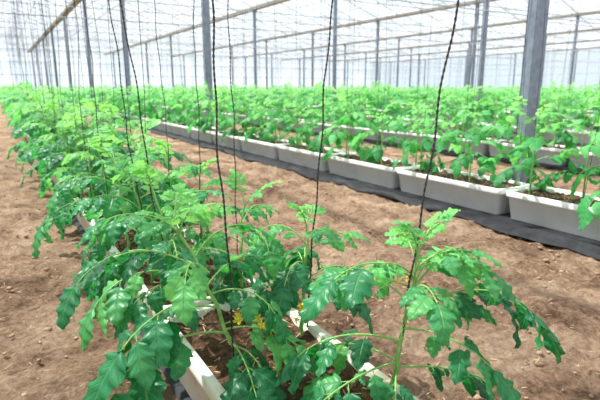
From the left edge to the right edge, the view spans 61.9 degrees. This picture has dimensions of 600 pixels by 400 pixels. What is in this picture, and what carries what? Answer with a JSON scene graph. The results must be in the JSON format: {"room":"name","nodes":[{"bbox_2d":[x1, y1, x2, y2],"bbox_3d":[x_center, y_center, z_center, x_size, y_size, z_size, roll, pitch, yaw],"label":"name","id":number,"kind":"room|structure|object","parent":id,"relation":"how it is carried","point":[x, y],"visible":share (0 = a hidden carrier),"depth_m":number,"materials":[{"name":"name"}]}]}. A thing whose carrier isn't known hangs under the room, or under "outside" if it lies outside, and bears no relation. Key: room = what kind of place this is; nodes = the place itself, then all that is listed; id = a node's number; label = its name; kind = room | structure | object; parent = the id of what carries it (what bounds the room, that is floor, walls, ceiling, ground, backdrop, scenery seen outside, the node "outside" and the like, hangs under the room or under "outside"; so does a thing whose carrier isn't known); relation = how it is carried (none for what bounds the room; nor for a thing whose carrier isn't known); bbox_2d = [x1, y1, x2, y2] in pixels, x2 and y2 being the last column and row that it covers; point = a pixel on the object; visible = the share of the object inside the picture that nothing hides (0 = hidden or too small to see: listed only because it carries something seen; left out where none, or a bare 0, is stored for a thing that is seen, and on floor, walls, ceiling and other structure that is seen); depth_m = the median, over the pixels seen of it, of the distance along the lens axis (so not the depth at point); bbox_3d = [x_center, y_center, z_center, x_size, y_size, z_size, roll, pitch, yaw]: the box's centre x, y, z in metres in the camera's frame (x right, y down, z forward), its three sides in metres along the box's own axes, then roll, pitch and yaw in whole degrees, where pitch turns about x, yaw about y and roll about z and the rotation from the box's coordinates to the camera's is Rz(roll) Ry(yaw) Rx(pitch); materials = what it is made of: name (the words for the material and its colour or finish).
{"room":"greenhouse","nodes":[
{"label":"greenhouse","id":0,"kind":"room"},
{"bbox_2d":[0,51,370,90],"bbox_3d":[-14.032,-17.730,71.686,61.550,5.330,0.060,-7,15,-30],"label":"wall","id":1,"kind":"structure","parent":0,"point":[107,75],"depth_m":68.80,"materials":[{"name":"plastic"}]},
{"bbox_2d":[0,102,599,399],"bbox_3d":[5.323,-8.015,40.588,61.500,0.129,75.600,-7,15,-30],"label":"floor","id":2,"kind":"structure","parent":0,"point":[568,309],"depth_m":2.69,"materials":[{"name":"soil"}]},
{"bbox_2d":[82,0,93,101],"bbox_3d":[-9.980,-6.878,23.621,0.280,5.220,0.280,-7,15,-30],"label":"steel post","id":3,"kind":"object","parent":2,"relation":"on","point":[85,26],"visible":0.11,"depth_m":23.53,"materials":[{"name":"metal"}]},
{"bbox_2d":[24,137,191,399],"bbox_3d":[-17.261,-5.612,29.656,0.430,0.011,69.500,-7,15,-30],"label":"film","id":4,"kind":"object","parent":2,"relation":"on","point":[178,388],"visible":0.06,"depth_m":1.77,"materials":[{"name":"plastic"}]},
{"bbox_2d":[50,155,63,183],"bbox_3d":[-2.553,-0.345,5.551,0.440,0.221,1.210,-7,15,-30],"label":"planter box","id":5,"kind":"object","parent":4,"relation":"on","point":[54,179],"visible":0.02,"depth_m":5.19,"materials":[{"name":"plastic"}]},
{"bbox_2d":[6,93,74,159],"bbox_3d":[-2.886,-0.763,5.622,0.786,0.880,0.660,-5,14,-23],"label":"plant","id":6,"kind":"object","parent":5,"relation":"in","point":[20,144],"visible":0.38,"depth_m":5.54,"materials":[{"name":"green plant"}]},
{"bbox_2d":[12,99,79,177],"bbox_3d":[-2.598,-0.638,5.275,0.756,0.827,0.675,-4,13,-19],"label":"plant","id":7,"kind":"object","parent":5,"relation":"in","point":[17,132],"visible":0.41,"depth_m":5.11,"materials":[{"name":"green plant"}]},
{"bbox_2d":[54,100,114,142],"bbox_3d":[-2.164,-0.633,5.202,0.629,0.800,0.655,4,13,17],"label":"plant","id":8,"kind":"object","parent":5,"relation":"in","point":[74,107],"visible":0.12,"depth_m":5.03,"materials":[{"name":"green plant"}]},
{"bbox_2d":[56,171,113,189],"bbox_3d":[-1.913,-0.112,4.503,0.440,0.224,1.210,-7,15,-30],"label":"planter box","id":9,"kind":"object","parent":4,"relation":"on","point":[86,188],"visible":0.02,"depth_m":4.22,"materials":[{"name":"plastic"}]},
{"bbox_2d":[21,119,87,186],"bbox_3d":[-1.827,-0.322,3.981,0.508,0.677,0.604,8,15,30],"label":"plant","id":10,"kind":"object","parent":9,"relation":"in","point":[36,167],"visible":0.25,"depth_m":3.92,"materials":[{"name":"green plant"}]},
{"bbox_2d":[19,113,93,181],"bbox_3d":[-2.136,-0.410,4.428,0.579,0.709,0.649,2,13,9],"label":"plant","id":11,"kind":"object","parent":9,"relation":"in","point":[44,171],"visible":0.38,"depth_m":4.26,"materials":[{"name":"green plant"}]},
{"bbox_2d":[21,103,98,171],"bbox_3d":[-2.327,-0.546,4.817,0.694,0.777,0.583,-7,14,-28],"label":"plant","id":12,"kind":"object","parent":9,"relation":"in","point":[31,159],"visible":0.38,"depth_m":4.74,"materials":[{"name":"green plant"}]},
{"bbox_2d":[56,98,118,160],"bbox_3d":[-1.926,-0.560,4.739,0.590,0.795,0.729,7,15,29],"label":"plant","id":13,"kind":"object","parent":9,"relation":"in","point":[81,101],"visible":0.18,"depth_m":4.68,"materials":[{"name":"green plant"}]},
{"bbox_2d":[63,94,142,186],"bbox_3d":[-1.679,-0.476,4.373,0.688,0.878,0.708,-1,13,-4],"label":"plant","id":14,"kind":"object","parent":9,"relation":"in","point":[88,105],"visible":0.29,"depth_m":4.21,"materials":[{"name":"green plant"}]},
{"bbox_2d":[64,103,148,190],"bbox_3d":[-1.412,-0.368,3.907,0.578,0.778,0.714,5,14,22],"label":"plant","id":15,"kind":"object","parent":9,"relation":"in","point":[105,106],"visible":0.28,"depth_m":3.82,"materials":[{"name":"green plant"}]},
{"bbox_2d":[73,189,128,258],"bbox_3d":[-1.272,0.123,3.455,0.440,0.223,1.210,-7,15,-30],"label":"planter box","id":16,"kind":"object","parent":4,"relation":"on","point":[83,221],"visible":0.04,"depth_m":3.46,"materials":[{"name":"plastic"}]},
{"bbox_2d":[18,109,130,228],"bbox_3d":[-1.526,-0.250,3.598,0.720,0.787,0.643,2,13,8],"label":"plant","id":17,"kind":"object","parent":16,"relation":"in","point":[42,152],"visible":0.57,"depth_m":3.44,"materials":[{"name":"green plant"}]},
{"bbox_2d":[39,115,131,229],"bbox_3d":[-1.305,-0.154,3.131,0.658,0.738,0.554,3,13,13],"label":"plant","id":18,"kind":"object","parent":16,"relation":"in","point":[57,157],"visible":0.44,"depth_m":3.06,"materials":[{"name":"green plant"}]},
{"bbox_2d":[83,115,172,197],"bbox_3d":[-1.225,-0.228,3.504,0.590,0.718,0.566,-6,14,-25],"label":"plant","id":19,"kind":"object","parent":16,"relation":"in","point":[118,121],"visible":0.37,"depth_m":3.43,"materials":[{"name":"green plant"}]},
{"bbox_2d":[93,119,192,219],"bbox_3d":[-0.964,-0.147,3.079,0.632,0.690,0.511,-5,14,-22],"label":"plant","id":20,"kind":"object","parent":16,"relation":"in","point":[153,123],"visible":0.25,"depth_m":3.02,"materials":[{"name":"green plant"}]},
{"bbox_2d":[106,224,255,316],"bbox_3d":[-0.632,0.358,2.408,0.440,0.221,1.210,-7,15,-30],"label":"planter box","id":21,"kind":"object","parent":4,"relation":"on","point":[120,245],"visible":0.16,"depth_m":2.18,"materials":[{"name":"plastic"}]},
{"bbox_2d":[83,0,109,220],"bbox_3d":[-1.080,-1.238,2.436,0.166,2.903,0.034,11,17,41],"label":"twine","id":22,"kind":"object","parent":21,"relation":"attached to","point":[83,0],"visible":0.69,"depth_m":2.54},
{"bbox_2d":[32,127,164,258],"bbox_3d":[-1.057,-0.062,2.682,0.647,0.643,0.551,-2,13,-8],"label":"plant","id":23,"kind":"object","parent":21,"relation":"in","point":[63,215],"visible":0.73,"depth_m":2.52,"materials":[{"name":"green plant"}]},
{"bbox_2d":[56,136,187,329],"bbox_3d":[-0.696,0.084,1.984,0.574,0.654,0.558,-7,15,-30],"label":"plant","id":24,"kind":"object","parent":21,"relation":"in","point":[69,301],"visible":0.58,"depth_m":1.88,"materials":[{"name":"green plant"}]},
{"bbox_2d":[58,143,197,278],"bbox_3d":[-0.812,0.046,2.319,0.599,0.634,0.494,0,13,1],"label":"plant","id":25,"kind":"object","parent":21,"relation":"in","point":[98,251],"visible":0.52,"depth_m":2.27,"materials":[{"name":"green plant"}]},
{"bbox_2d":[108,0,150,261],"bbox_3d":[-0.749,-1.097,1.804,0.260,2.903,0.040,3,13,13],"label":"twine","id":26,"kind":"object","parent":21,"relation":"attached to","point":[108,0],"visible":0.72,"depth_m":1.93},
{"bbox_2d":[154,0,171,232],"bbox_3d":[-0.699,-1.206,2.293,0.052,2.903,0.121,9,15,34],"label":"twine","id":27,"kind":"object","parent":21,"relation":"attached to","point":[154,0],"visible":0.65,"depth_m":2.45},
{"bbox_2d":[122,137,210,249],"bbox_3d":[-0.661,-0.040,2.578,0.478,0.578,0.493,8,15,33],"label":"plant","id":28,"kind":"object","parent":21,"relation":"in","point":[191,169],"visible":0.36,"depth_m":2.54,"materials":[{"name":"green plant"}]},
{"bbox_2d":[193,2,201,237],"bbox_3d":[-0.454,-1.148,2.034,0.028,2.903,0.118,-2,13,-7],"label":"twine","id":29,"kind":"object","parent":21,"relation":"attached to","point":[193,2],"visible":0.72,"depth_m":2.15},
{"bbox_2d":[153,158,259,277],"bbox_3d":[-0.434,0.075,2.262,0.484,0.534,0.475,0,13,-1],"label":"plant","id":30,"kind":"object","parent":21,"relation":"in","point":[191,233],"visible":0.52,"depth_m":2.26,"materials":[{"name":"green plant"}]},
{"bbox_2d":[227,0,238,279],"bbox_3d":[-0.261,-1.073,1.697,0.020,2.903,0.059,9,16,36],"label":"twine","id":31,"kind":"object","parent":21,"relation":"attached to","point":[227,0],"visible":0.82,"depth_m":1.88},
{"bbox_2d":[164,295,418,399],"bbox_3d":[0.008,0.591,1.359,0.440,0.224,1.210,-7,15,-30],"label":"planter box","id":32,"kind":"object","parent":4,"relation":"on","point":[204,379],"visible":0.43,"depth_m":1.54,"materials":[{"name":"plastic"}]},
{"bbox_2d":[120,0,162,240],"bbox_3d":[-0.562,-1.002,1.399,0.319,2.909,0.028,-6,14,-26],"label":"twine","id":33,"kind":"object","parent":32,"relation":"attached to","point":[120,0],"visible":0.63,"depth_m":1.59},
{"bbox_2d":[76,159,255,351],"bbox_3d":[-0.446,0.151,1.679,0.596,0.592,0.545,-7,15,-30],"label":"plant","id":34,"kind":"object","parent":32,"relation":"in","point":[123,305],"visible":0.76,"depth_m":1.59,"materials":[{"name":"green plant"}]},
{"bbox_2d":[71,182,320,399],"bbox_3d":[-0.282,0.285,1.326,0.658,0.621,0.553,-3,13,-12],"label":"plant","id":35,"kind":"object","parent":32,"relation":"in","point":[161,340],"visible":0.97,"depth_m":1.28,"materials":[{"name":"green plant"}]},
{"bbox_2d":[211,0,234,356],"bbox_3d":[-0.226,-0.939,1.092,0.087,2.902,0.020,-3,13,-11],"label":"twine","id":36,"kind":"object","parent":32,"relation":"attached to","point":[213,10],"visible":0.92,"depth_m":1.28,"materials":[{"name":"fabric"}]},
{"bbox_2d":[191,169,287,304],"bbox_3d":[-0.202,0.153,1.950,0.429,0.517,0.440,-7,15,-30],"label":"plant","id":37,"kind":"object","parent":32,"relation":"in","point":[257,248],"visible":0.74,"depth_m":1.88,"materials":[{"name":"green plant"}]},
{"bbox_2d":[250,201,372,335],"bbox_3d":[0.041,0.218,1.636,0.487,0.473,0.441,-7,15,-30],"label":"plant","id":38,"kind":"object","parent":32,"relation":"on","point":[294,277],"visible":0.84,"depth_m":1.54,"materials":[{"name":"green plant"}]},
{"bbox_2d":[306,0,332,326],"bbox_3d":[0.136,-1.008,1.409,0.263,2.905,0.018,-7,15,-30],"label":"twine","id":39,"kind":"object","parent":32,"relation":"attached to","point":[332,0],"visible":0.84,"depth_m":1.55,"materials":[{"name":"fabric"}]},
{"bbox_2d":[272,207,564,399],"bbox_3d":[0.305,0.305,1.200,0.765,0.562,0.436,-2,13,-9],"label":"plant","id":40,"kind":"object","parent":32,"relation":"in","point":[352,287],"visible":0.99,"depth_m":1.18,"materials":[{"name":"green plant"}]},
{"bbox_2d":[394,0,458,392],"bbox_3d":[0.391,-0.899,0.921,0.326,2.905,0.020,6,14,26],"label":"twine","id":41,"kind":"object","parent":32,"relation":"attached to","point":[457,4],"visible":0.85,"depth_m":1.14,"materials":[{"name":"fabric"}]},
{"bbox_3d":[-19.194,-6.436,32.795,0.440,0.223,61.210,-7,15,-30],"label":"planter box row","id":42,"kind":"object","parent":4,"relation":"on","visible":0},
{"bbox_2d":[0,80,81,149],"bbox_3d":[-18.767,-6.768,31.954,1.447,1.248,63.223,-7,15,-30],"label":"plants","id":43,"kind":"object","parent":42,"relation":"in","point":[15,100],"visible":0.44,"depth_m":9.07,"materials":[{"name":"plant"}]},
{"bbox_2d":[120,0,130,98],"bbox_3d":[-5.986,-5.417,17.083,0.280,5.220,0.280,-7,15,-30],"label":"steel post","id":44,"kind":"object","parent":2,"relation":"on","point":[125,53],"visible":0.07,"depth_m":17.12,"materials":[{"name":"metal"}]},
{"bbox_2d":[201,0,213,126],"bbox_3d":[-1.992,-3.955,10.544,0.280,5.220,0.280,-7,15,-30],"label":"steel post","id":45,"kind":"object","parent":2,"relation":"on","point":[206,32],"visible":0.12,"depth_m":10.66,"materials":[{"name":"metal"}]},
{"bbox_2d":[0,150,598,399],"bbox_3d":[-1.348,0.096,4.137,4.249,0.017,7.776,-7,15,-30],"label":"litter","id":46,"kind":"object","parent":2,"relation":"on","point":[213,150],"visible":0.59,"depth_m":2.86,"materials":[{"name":"soil"}]},
{"bbox_2d":[31,0,599,111],"bbox_3d":[4.710,-10.793,41.021,61.050,5.170,62.494,-7,15,-30],"label":"posts","id":47,"kind":"object","parent":2,"relation":"on","point":[468,65],"visible":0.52,"depth_m":32.34,"materials":[{"name":"metal"}]},
{"bbox_2d":[0,0,599,74],"bbox_3d":[5.323,-11.179,39.881,61.100,0.049,75.200,-7,15,-30],"label":"wires","id":48,"kind":"object","parent":47,"relation":"attached to","point":[404,1],"visible":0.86,"depth_m":28.24,"materials":[{"name":"metal"}]},
{"bbox_2d":[3,0,599,205],"bbox_3d":[1.823,-3.991,14.634,23.565,2.995,23.274,-7,15,-30],"label":"strings","id":49,"kind":"object","parent":48,"relation":"hanging from","point":[13,3],"visible":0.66,"depth_m":7.40},
{"bbox_2d":[62,105,599,258],"bbox_3d":[-14.799,-5.952,31.084,1.036,0.051,69.500,-7,15,-30],"label":"film","id":50,"kind":"object","parent":2,"relation":"on","point":[504,223],"visible":0.3,"depth_m":4.23,"materials":[{"name":"plastic"}]},
{"bbox_2d":[51,100,199,136],"bbox_3d":[-17.133,-6.902,34.912,0.431,0.211,58.688,-7,15,-30],"label":"planter box row","id":51,"kind":"object","parent":50,"relation":"on","point":[176,128],"visible":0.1,"depth_m":11.39},
{"bbox_2d":[31,77,252,141],"bbox_3d":[-16.608,-7.221,33.995,1.435,1.246,61.489,-7,15,-30],"label":"plants","id":52,"kind":"object","parent":51,"relation":"in","point":[205,123],"visible":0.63,"depth_m":11.33,"materials":[{"name":"plant"}]},
{"bbox_2d":[190,127,227,142],"bbox_3d":[-1.768,-1.285,9.757,0.440,0.221,1.210,-7,15,-30],"label":"planter box","id":53,"kind":"object","parent":50,"relation":"on","point":[207,137],"depth_m":9.57,"materials":[{"name":"plastic"}]},
{"bbox_2d":[211,131,258,149],"bbox_3d":[-1.128,-1.052,8.709,0.440,0.224,1.210,-7,15,-30],"label":"planter box","id":54,"kind":"object","parent":50,"relation":"on","point":[228,141],"visible":0.29,"depth_m":8.48,"materials":[{"name":"plastic"}]},
{"bbox_2d":[229,96,263,136],"bbox_3d":[-0.900,-1.381,8.452,0.664,0.765,0.649,4,13,17],"label":"plant","id":55,"kind":"object","parent":54,"relation":"in","point":[241,134],"visible":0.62,"depth_m":8.36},
{"bbox_2d":[239,136,295,158],"bbox_3d":[-0.488,-0.817,7.661,0.440,0.223,1.210,-7,15,-30],"label":"planter box","id":56,"kind":"object","parent":50,"relation":"on","point":[262,148],"visible":0.62,"depth_m":7.47,"materials":[{"name":"plastic"}]},
{"bbox_2d":[219,90,267,139],"bbox_3d":[-0.946,-1.359,8.093,0.794,0.839,0.709,-4,13,-17],"label":"plant","id":57,"kind":"object","parent":56,"relation":"in","point":[227,120],"visible":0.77,"depth_m":7.99,"materials":[{"name":"plant"}]},
{"bbox_2d":[240,106,272,140],"bbox_3d":[-0.620,-1.132,7.656,0.543,0.607,0.430,1,13,4],"label":"plant","id":58,"kind":"object","parent":56,"relation":"in","point":[252,129],"visible":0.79,"depth_m":7.56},
{"bbox_2d":[238,92,284,143],"bbox_3d":[-0.602,-1.301,7.910,0.760,0.792,0.689,9,16,35],"label":"plant","id":59,"kind":"object","parent":56,"relation":"in","point":[249,135],"visible":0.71,"depth_m":7.81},
{"bbox_2d":[253,93,302,145],"bbox_3d":[-0.326,-1.130,7.181,0.635,0.809,0.714,-7,15,-30],"label":"plant","id":60,"kind":"object","parent":56,"relation":"in","point":[272,129],"visible":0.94,"depth_m":7.02,"materials":[{"name":"plant"}]},
{"bbox_2d":[258,100,298,142],"bbox_3d":[-0.330,-1.139,7.506,0.724,0.723,0.585,10,16,37],"label":"plant","id":61,"kind":"object","parent":56,"relation":"in","point":[267,112],"visible":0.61,"depth_m":7.45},
{"bbox_2d":[276,143,350,170],"bbox_3d":[0.152,-0.582,6.613,0.440,0.221,1.210,-7,15,-30],"label":"planter box","id":62,"kind":"object","parent":50,"relation":"on","point":[301,156],"visible":0.73,"depth_m":6.45,"materials":[{"name":"plastic"}]},
{"bbox_2d":[275,101,316,148],"bbox_3d":[-0.039,-0.965,6.615,0.581,0.687,0.650,-1,13,-4],"label":"plant","id":63,"kind":"object","parent":62,"relation":"in","point":[306,134],"visible":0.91,"depth_m":6.58,"materials":[{"name":"plant"}]},
{"bbox_2d":[281,107,319,145],"bbox_3d":[0.009,-0.997,7.005,0.516,0.607,0.528,12,17,42],"label":"plant","id":64,"kind":"object","parent":62,"relation":"in","point":[310,120],"visible":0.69,"depth_m":6.92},
{"bbox_2d":[300,109,345,148],"bbox_3d":[0.263,-0.892,6.507,0.494,0.568,0.545,9,16,36],"label":"plant","id":65,"kind":"object","parent":62,"relation":"in","point":[337,122],"visible":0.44,"depth_m":6.48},
{"bbox_2d":[296,97,352,153],"bbox_3d":[0.273,-0.865,6.162,0.578,0.789,0.685,-5,14,-21],"label":"plant","id":66,"kind":"object","parent":62,"relation":"in","point":[315,142],"visible":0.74,"depth_m":6.02,"materials":[{"name":"plant"}]},
{"bbox_2d":[327,152,419,187],"bbox_3d":[0.792,-0.349,5.565,0.440,0.224,1.210,-7,15,-30],"label":"planter box","id":67,"kind":"object","parent":50,"relation":"on","point":[353,167],"visible":0.7,"depth_m":5.38,"materials":[{"name":"plastic"}]},
{"bbox_2d":[315,98,375,152],"bbox_3d":[0.535,-0.820,5.975,0.637,0.788,0.788,9,16,36],"label":"plant","id":68,"kind":"object","parent":67,"relation":"in","point":[332,138],"visible":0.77,"depth_m":5.87,"materials":[{"name":"plant"}]},
{"bbox_2d":[317,99,378,162],"bbox_3d":[0.533,-0.753,5.604,0.587,0.748,0.660,-7,14,-29],"label":"plant","id":69,"kind":"object","parent":67,"relation":"in","point":[368,124],"visible":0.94,"depth_m":5.59,"materials":[{"name":"plant"}]},
{"bbox_2d":[352,109,400,161],"bbox_3d":[0.858,-0.678,5.519,0.557,0.641,0.544,-4,13,-17],"label":"plant","id":70,"kind":"object","parent":67,"relation":"in","point":[366,155],"visible":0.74,"depth_m":5.44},
{"bbox_2d":[351,102,414,164],"bbox_3d":[0.883,-0.656,5.176,0.679,0.718,0.607,1,13,2],"label":"plant","id":71,"kind":"object","parent":67,"relation":"in","point":[377,153],"visible":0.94,"depth_m":5.16,"materials":[{"name":"plant"}]},
{"bbox_2d":[397,166,533,214],"bbox_3d":[1.432,-0.115,4.517,0.440,0.223,1.210,-7,15,-30],"label":"planter box","id":72,"kind":"object","parent":50,"relation":"on","point":[480,194],"visible":0.77,"depth_m":4.32,"materials":[{"name":"plastic"}]},
{"bbox_2d":[377,103,447,172],"bbox_3d":[1.217,-0.625,5.041,0.683,0.711,0.618,-8,15,-31],"label":"plant","id":73,"kind":"object","parent":72,"relation":"in","point":[406,148],"visible":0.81,"depth_m":4.96,"materials":[{"name":"plant"}]},
{"bbox_2d":[392,118,441,172],"bbox_3d":[1.124,-0.471,4.713,0.432,0.601,0.529,9,15,34],"label":"plant","id":74,"kind":"object","parent":72,"relation":"in","point":[427,145],"visible":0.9,"depth_m":4.64,"materials":[{"name":"plant"}]},
{"bbox_2d":[429,105,496,176],"bbox_3d":[1.490,-0.493,4.595,0.598,0.739,0.739,4,13,19],"label":"plant","id":75,"kind":"object","parent":72,"relation":"in","point":[455,141],"visible":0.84,"depth_m":4.51,"materials":[{"name":"plant"}]},
{"bbox_2d":[437,107,509,187],"bbox_3d":[1.482,-0.436,4.263,0.556,0.708,0.624,-3,13,-13],"label":"plant","id":76,"kind":"object","parent":72,"relation":"in","point":[456,167],"visible":0.96,"depth_m":4.12,"materials":[{"name":"plant"}]},
{"bbox_2d":[478,96,575,187],"bbox_3d":[1.779,-0.427,4.075,0.702,0.826,0.718,2,13,10],"label":"plant","id":77,"kind":"object","parent":72,"relation":"in","point":[500,129],"visible":0.82,"depth_m":3.96,"materials":[{"name":"plant"}]},
{"bbox_2d":[506,186,599,240],"bbox_3d":[2.072,0.120,3.470,0.440,0.221,1.210,-7,15,-30],"label":"planter box","id":78,"kind":"object","parent":50,"relation":"on","point":[552,208],"visible":0.84,"depth_m":3.62,"materials":[{"name":"plastic"}]},
{"bbox_2d":[493,103,592,194],"bbox_3d":[1.750,-0.337,3.688,0.633,0.749,0.708,-8,15,-32],"label":"plant","id":79,"kind":"object","parent":78,"relation":"in","point":[536,143],"visible":0.96,"depth_m":3.66,"materials":[{"name":"plant"}]},
{"bbox_2d":[537,121,599,198],"bbox_3d":[2.066,-0.275,3.613,0.555,0.638,0.613,-6,14,-24],"label":"plant","id":80,"kind":"object","parent":78,"relation":"in","point":[595,150],"visible":0.97,"depth_m":3.60,"materials":[{"name":"plant"}]},
{"bbox_2d":[570,105,599,230],"bbox_3d":[2.087,-0.211,3.240,0.693,0.787,0.565,-7,14,-27],"label":"plant","id":81,"kind":"object","parent":78,"relation":"in","point":[586,216],"visible":0.99,"depth_m":3.22,"materials":[{"name":"plant"}]},
{"bbox_2d":[120,105,599,175],"bbox_3d":[-12.300,-6.276,32.538,1.059,0.050,69.500,-7,15,-30],"label":"film","id":82,"kind":"object","parent":2,"relation":"on","point":[544,165],"visible":0.09,"depth_m":7.62,"materials":[{"name":"plastic"}]},
{"bbox_2d":[78,98,599,168],"bbox_3d":[-12.087,-6.306,32.214,0.440,0.224,68.710,-7,15,-30],"label":"planter boxes","id":83,"kind":"object","parent":82,"relation":"on","point":[483,148],"visible":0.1,"depth_m":7.72},
{"bbox_2d":[58,80,599,148],"bbox_3d":[-12.269,-6.848,32.322,1.402,1.246,68.391,-7,15,-30],"label":"plants","id":84,"kind":"object","parent":83,"relation":"in","point":[568,137],"visible":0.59,"depth_m":9.46,"materials":[{"name":"plant"}]},
{"bbox_2d":[236,111,596,145],"bbox_3d":[-9.799,-6.601,33.993,1.064,0.050,69.500,-7,15,-30],"label":"film","id":85,"kind":"object","parent":2,"relation":"on","point":[560,142],"visible":0.03,"depth_m":9.49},
{"bbox_2d":[87,95,595,143],"bbox_3d":[-9.596,-6.626,33.664,0.440,0.215,68.710,-7,15,-30],"label":"planter boxes","id":86,"kind":"object","parent":85,"relation":"on","point":[549,136],"visible":0.06,"depth_m":10.72},
{"bbox_2d":[232,81,519,126],"label":"plants","id":87,"kind":"object","parent":86,"relation":"in","point":[443,112],"depth_m":13.44,"materials":[{"name":"plant"}]},
{"bbox_2d":[536,79,572,136],"label":"plants","id":88,"kind":"object","parent":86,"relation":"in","point":[551,86],"depth_m":9.66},
{"bbox_2d":[569,94,599,131],"label":"plants","id":89,"kind":"object","parent":86,"relation":"in","point":[594,99],"depth_m":9.11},
{"bbox_2d":[512,0,549,182],"bbox_3d":[2.002,-2.494,4.006,0.280,5.220,0.280,-7,15,-30],"label":"steel post","id":90,"kind":"object","parent":2,"relation":"on","point":[533,49],"visible":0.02,"depth_m":4.27,"materials":[{"name":"metal"}]},
{"bbox_3d":[-7.423,-6.962,35.615,1.050,0.046,69.078,-7,15,-30],"label":"film","id":91,"kind":"object","parent":2,"relation":"on","visible":0},
{"bbox_2d":[172,100,599,130],"bbox_3d":[-7.425,-7.067,35.637,0.440,0.215,67.460,-7,15,-30],"label":"planter boxes","id":92,"kind":"object","parent":91,"relation":"on","point":[450,117],"visible":0.02,"depth_m":14.50},
{"bbox_2d":[260,85,299,102],"label":"plants","id":93,"kind":"object","parent":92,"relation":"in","point":[275,85],"depth_m":24.91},
{"bbox_2d":[308,85,370,107],"label":"plants","id":94,"kind":"object","parent":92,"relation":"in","point":[350,85],"depth_m":20.71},
{"bbox_2d":[376,86,405,109],"label":"plants","id":95,"kind":"object","parent":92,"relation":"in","point":[391,97],"depth_m":18.02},
{"bbox_2d":[399,84,509,118],"label":"plants","id":96,"kind":"object","parent":92,"relation":"in","point":[419,98],"depth_m":15.37,"materials":[{"name":"plant"}]},
{"bbox_2d":[539,82,599,123],"label":"plants","id":97,"kind":"object","parent":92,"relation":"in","point":[567,102],"depth_m":12.35,"materials":[{"name":"plant"}]},
{"bbox_3d":[-5.140,-7.364,37.404,1.028,0.050,68.266,-7,15,-30],"label":"film","id":98,"kind":"object","parent":2,"relation":"on","visible":0},
{"bbox_2d":[253,101,594,120],"bbox_3d":[-4.934,-7.391,37.087,0.440,0.215,67.460,-7,15,-30],"label":"planter boxes","id":99,"kind":"object","parent":98,"relation":"on","point":[575,118],"visible":0.02,"depth_m":17.00},
{"bbox_2d":[402,85,465,108],"label":"plants","id":100,"kind":"object","parent":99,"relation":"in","point":[444,87],"depth_m":19.97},
{"bbox_2d":[482,87,514,112],"label":"plants","id":101,"kind":"object","parent":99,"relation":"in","point":[492,95],"depth_m":17.70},
{"bbox_2d":[560,84,599,115],"label":"plants","id":102,"kind":"object","parent":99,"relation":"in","point":[571,93],"depth_m":15.02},
{"bbox_3d":[-2.844,-7.764,39.201,1.039,0.048,67.454,-7,15,-30],"label":"film","id":103,"kind":"object","parent":2,"relation":"on","visible":0},
{"bbox_2d":[272,99,592,114],"bbox_3d":[-2.763,-7.832,39.060,0.440,0.215,66.210,-7,15,-30],"label":"planter boxes","id":104,"kind":"object","parent":103,"relation":"on","point":[591,111],"visible":0.03,"depth_m":20.21},
{"bbox_2d":[564,84,599,110],"label":"plants","id":105,"kind":"object","parent":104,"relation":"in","point":[567,86],"depth_m":17.81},
{"bbox_3d":[-0.576,-8.162,40.982,1.046,0.047,66.642,-7,15,-30],"label":"film","id":106,"kind":"object","parent":2,"relation":"on","visible":0},
{"bbox_2d":[298,98,599,110],"bbox_3d":[-0.592,-8.273,41.033,0.440,0.215,64.960,-7,15,-30],"label":"planter boxes","id":107,"kind":"object","parent":106,"relation":"on","point":[298,98],"visible":0.02,"depth_m":27.82},
{"bbox_2d":[200,83,599,105],"bbox_3d":[-0.904,-8.880,41.427,1.394,1.224,64.637,-7,15,-30],"label":"plants","id":108,"kind":"object","parent":107,"relation":"in","point":[596,83],"visible":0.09,"depth_m":27.44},
{"bbox_3d":[1.711,-8.564,42.774,1.059,0.049,65.830,-7,15,-30],"label":"film","id":109,"kind":"object","parent":2,"relation":"on","visible":0},
{"bbox_3d":[1.899,-8.597,42.482,0.440,0.215,64.960,-7,15,-30],"label":"planter boxes","id":110,"kind":"object","parent":109,"relation":"on","visible":0},
{"bbox_2d":[192,84,599,103],"bbox_3d":[1.337,-9.281,43.266,1.352,1.212,64.252,-7,15,-30],"label":"plants","id":111,"kind":"object","parent":110,"relation":"in","point":[589,84],"visible":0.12,"depth_m":30.09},
{"bbox_3d":[3.990,-8.964,44.561,1.029,0.051,65.018,-7,15,-30],"label":"film","id":112,"kind":"object","parent":2,"relation":"on","visible":0},
{"bbox_3d":[4.070,-9.038,44.455,0.440,0.215,63.710,-7,15,-30],"label":"planter boxes","id":113,"kind":"object","parent":112,"relation":"on","visible":0},
{"bbox_2d":[240,85,598,100],"bbox_3d":[3.703,-9.687,45.009,1.398,1.252,63.079,-7,15,-30],"label":"plants","id":114,"kind":"object","parent":113,"relation":"in","point":[465,85],"visible":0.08,"depth_m":33.07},
{"bbox_3d":[6.279,-9.364,46.354,1.049,0.049,64.206,-7,15,-30],"label":"film","id":115,"kind":"object","parent":2,"relation":"on","visible":0},
{"bbox_3d":[6.241,-9.479,46.428,0.440,0.215,62.460,-7,15,-30],"label":"planter boxes","id":116,"kind":"object","parent":115,"relation":"on","visible":0},
{"bbox_2d":[248,85,599,102],"bbox_3d":[6.013,-10.060,46.681,1.413,1.253,62.210,-7,15,-30],"label":"plants","id":117,"kind":"object","parent":116,"relation":"in","point":[588,85],"visible":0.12,"depth_m":36.74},
{"bbox_2d":[0,0,599,65],"bbox_3d":[5.327,-14.008,39.242,60.914,1.659,75.615,-7,15,-30],"label":"roof","id":118,"kind":"object","parent":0,"point":[564,1],"depth_m":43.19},
{"bbox_2d":[28,0,599,62],"bbox_3d":[5.323,-13.165,39.437,61.220,0.150,75.400,-7,15,-30],"label":"beams","id":119,"kind":"structure","parent":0,"point":[69,9],"depth_m":38.33,"materials":[{"name":"metal"}]},
{"bbox_2d":[371,49,599,89],"bbox_3d":[31.736,-14.082,55.366,0.060,5.330,75.650,-7,15,-30],"label":"wall","id":120,"kind":"structure","parent":0,"point":[586,73],"depth_m":65.15,"materials":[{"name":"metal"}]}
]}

